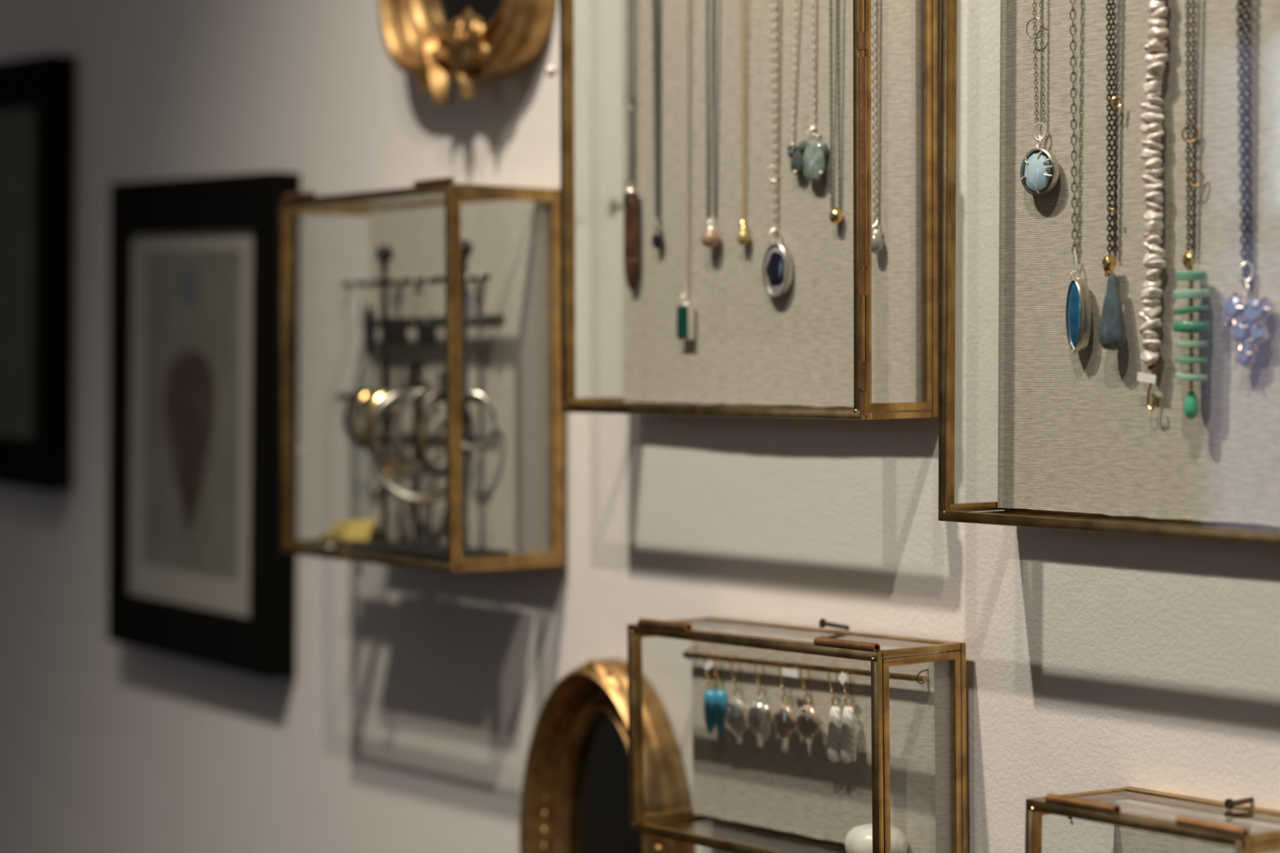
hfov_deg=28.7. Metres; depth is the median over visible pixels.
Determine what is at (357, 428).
bracelet
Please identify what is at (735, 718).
earring
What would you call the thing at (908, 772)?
display case
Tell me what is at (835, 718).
earring
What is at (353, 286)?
earring
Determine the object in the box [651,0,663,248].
necklace
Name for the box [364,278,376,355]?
earring
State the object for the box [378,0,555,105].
gilt mirror
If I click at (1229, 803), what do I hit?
nail
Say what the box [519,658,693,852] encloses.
gilt mirror
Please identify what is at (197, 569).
framed picture
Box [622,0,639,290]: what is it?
necklace
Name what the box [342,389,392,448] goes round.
bracelet
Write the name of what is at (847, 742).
earring
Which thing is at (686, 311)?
necklace
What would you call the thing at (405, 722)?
wall
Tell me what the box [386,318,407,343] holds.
pendant
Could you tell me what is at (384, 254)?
stand
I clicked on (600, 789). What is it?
mirror glass
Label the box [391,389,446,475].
bracelet
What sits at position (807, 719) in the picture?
earring
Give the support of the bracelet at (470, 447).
hanging from the stand
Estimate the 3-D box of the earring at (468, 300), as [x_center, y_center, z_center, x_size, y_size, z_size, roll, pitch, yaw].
[-0.090,-0.069,1.337,0.006,0.025,0.006,0,1,-6]
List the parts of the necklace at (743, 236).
chain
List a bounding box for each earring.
[343,279,364,360]
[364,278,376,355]
[386,276,407,343]
[405,275,423,320]
[417,275,435,345]
[464,273,475,320]
[475,272,486,326]
[703,652,715,734]
[703,653,727,734]
[724,655,749,738]
[747,657,773,740]
[773,661,798,737]
[796,662,819,738]
[826,669,841,763]
[838,671,855,763]
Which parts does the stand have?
post, post, post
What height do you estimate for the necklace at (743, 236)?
0.193 m
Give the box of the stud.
[413,280,426,293]
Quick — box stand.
[321,239,510,559]
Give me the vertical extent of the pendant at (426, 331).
0.012 m
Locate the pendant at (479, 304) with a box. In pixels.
[475,296,482,326]
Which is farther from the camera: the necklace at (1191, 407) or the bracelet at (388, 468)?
the bracelet at (388, 468)
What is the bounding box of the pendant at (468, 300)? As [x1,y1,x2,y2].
[464,288,472,320]
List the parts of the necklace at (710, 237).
chain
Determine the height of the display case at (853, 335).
0.310 m
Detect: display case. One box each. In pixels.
[278,177,564,572]
[545,0,937,419]
[626,617,967,852]
[937,0,1279,545]
[1025,786,1279,852]
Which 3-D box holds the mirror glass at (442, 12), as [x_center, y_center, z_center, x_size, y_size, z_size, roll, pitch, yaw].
[-0.090,-0.281,1.381,0.005,0.130,0.093,-1,2,-39]
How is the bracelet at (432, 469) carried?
hanging from the stand
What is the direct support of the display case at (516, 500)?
attached to the wall
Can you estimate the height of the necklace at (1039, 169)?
0.177 m
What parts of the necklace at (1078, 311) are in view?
chain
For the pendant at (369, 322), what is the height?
0.029 m
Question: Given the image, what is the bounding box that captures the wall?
[0,0,1279,852]
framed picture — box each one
[0,53,75,491]
[106,171,299,679]
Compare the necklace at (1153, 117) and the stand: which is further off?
the stand
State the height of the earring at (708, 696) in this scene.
0.039 m
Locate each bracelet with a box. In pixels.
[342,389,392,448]
[354,391,396,444]
[362,389,425,469]
[368,389,440,479]
[368,389,468,504]
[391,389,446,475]
[413,391,474,477]
[461,391,496,451]
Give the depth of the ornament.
1.09 m
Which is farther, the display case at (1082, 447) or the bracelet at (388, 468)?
the bracelet at (388, 468)
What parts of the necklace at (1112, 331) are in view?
chain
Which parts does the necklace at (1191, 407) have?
chain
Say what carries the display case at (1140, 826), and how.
attached to the wall
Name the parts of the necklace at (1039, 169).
chain, plate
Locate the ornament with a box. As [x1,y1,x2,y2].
[844,823,907,852]
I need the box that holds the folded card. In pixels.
[324,520,381,540]
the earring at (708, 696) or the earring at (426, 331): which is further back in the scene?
the earring at (426, 331)
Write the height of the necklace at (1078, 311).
0.243 m
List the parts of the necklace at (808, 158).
chain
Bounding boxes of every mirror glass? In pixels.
[429,0,502,33]
[570,711,642,852]
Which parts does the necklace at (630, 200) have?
chain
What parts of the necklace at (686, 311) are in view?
chain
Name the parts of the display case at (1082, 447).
pane, frame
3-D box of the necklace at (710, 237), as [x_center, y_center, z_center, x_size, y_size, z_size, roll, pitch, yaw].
[0.034,-0.182,1.204,0.010,0.193,0.012,-1,2,-39]
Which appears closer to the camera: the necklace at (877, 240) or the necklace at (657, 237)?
the necklace at (877, 240)
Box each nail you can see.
[818,618,849,630]
[1224,797,1253,809]
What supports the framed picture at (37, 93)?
attached to the wall
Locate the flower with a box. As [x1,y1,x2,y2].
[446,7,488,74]
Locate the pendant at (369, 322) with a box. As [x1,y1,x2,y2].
[364,304,375,355]
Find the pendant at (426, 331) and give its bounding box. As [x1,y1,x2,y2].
[417,323,435,345]
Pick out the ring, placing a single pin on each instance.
(329, 531)
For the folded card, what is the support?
in the display case at (516, 500)
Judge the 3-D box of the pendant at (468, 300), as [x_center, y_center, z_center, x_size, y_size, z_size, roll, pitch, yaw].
[-0.092,-0.065,1.337,0.002,0.017,0.007,-1,2,-39]
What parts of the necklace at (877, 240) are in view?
chain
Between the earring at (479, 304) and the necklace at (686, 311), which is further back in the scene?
the earring at (479, 304)
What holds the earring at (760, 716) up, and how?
hanging from the display case at (908, 772)
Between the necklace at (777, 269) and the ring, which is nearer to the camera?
the necklace at (777, 269)
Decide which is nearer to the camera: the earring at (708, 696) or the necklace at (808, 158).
the necklace at (808, 158)
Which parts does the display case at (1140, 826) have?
frame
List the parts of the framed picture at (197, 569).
printed dark stem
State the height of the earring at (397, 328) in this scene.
0.037 m
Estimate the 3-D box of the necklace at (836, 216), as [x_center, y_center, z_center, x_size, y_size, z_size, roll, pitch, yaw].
[0.088,-0.185,1.136,0.007,0.186,0.009,-1,2,-44]
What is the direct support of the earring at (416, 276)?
hanging from the stand
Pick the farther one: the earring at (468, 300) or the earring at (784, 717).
the earring at (468, 300)
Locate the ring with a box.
[320,528,339,548]
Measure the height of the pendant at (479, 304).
0.016 m
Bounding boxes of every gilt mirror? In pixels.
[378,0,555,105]
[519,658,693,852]
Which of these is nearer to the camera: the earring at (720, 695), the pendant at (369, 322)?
the earring at (720, 695)
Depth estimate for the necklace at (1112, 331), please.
1.01 m
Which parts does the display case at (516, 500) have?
door frame, pane, pane, frame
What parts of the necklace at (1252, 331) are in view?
chain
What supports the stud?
attached to the stand
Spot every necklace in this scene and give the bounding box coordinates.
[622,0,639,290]
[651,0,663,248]
[676,0,694,340]
[701,0,720,248]
[737,0,750,245]
[761,0,793,297]
[786,0,828,182]
[829,0,843,224]
[871,0,883,253]
[1020,0,1058,195]
[1066,0,1091,353]
[1098,0,1126,351]
[1137,0,1168,410]
[1172,0,1209,418]
[1217,0,1275,368]
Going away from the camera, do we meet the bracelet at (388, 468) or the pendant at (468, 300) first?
the pendant at (468, 300)
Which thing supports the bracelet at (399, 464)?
hanging from the stand
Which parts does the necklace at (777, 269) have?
chain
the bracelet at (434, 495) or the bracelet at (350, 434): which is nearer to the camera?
the bracelet at (434, 495)
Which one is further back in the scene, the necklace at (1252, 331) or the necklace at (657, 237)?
the necklace at (657, 237)
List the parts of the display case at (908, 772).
hanging rod, pane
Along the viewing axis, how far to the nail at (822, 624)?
1.16 m

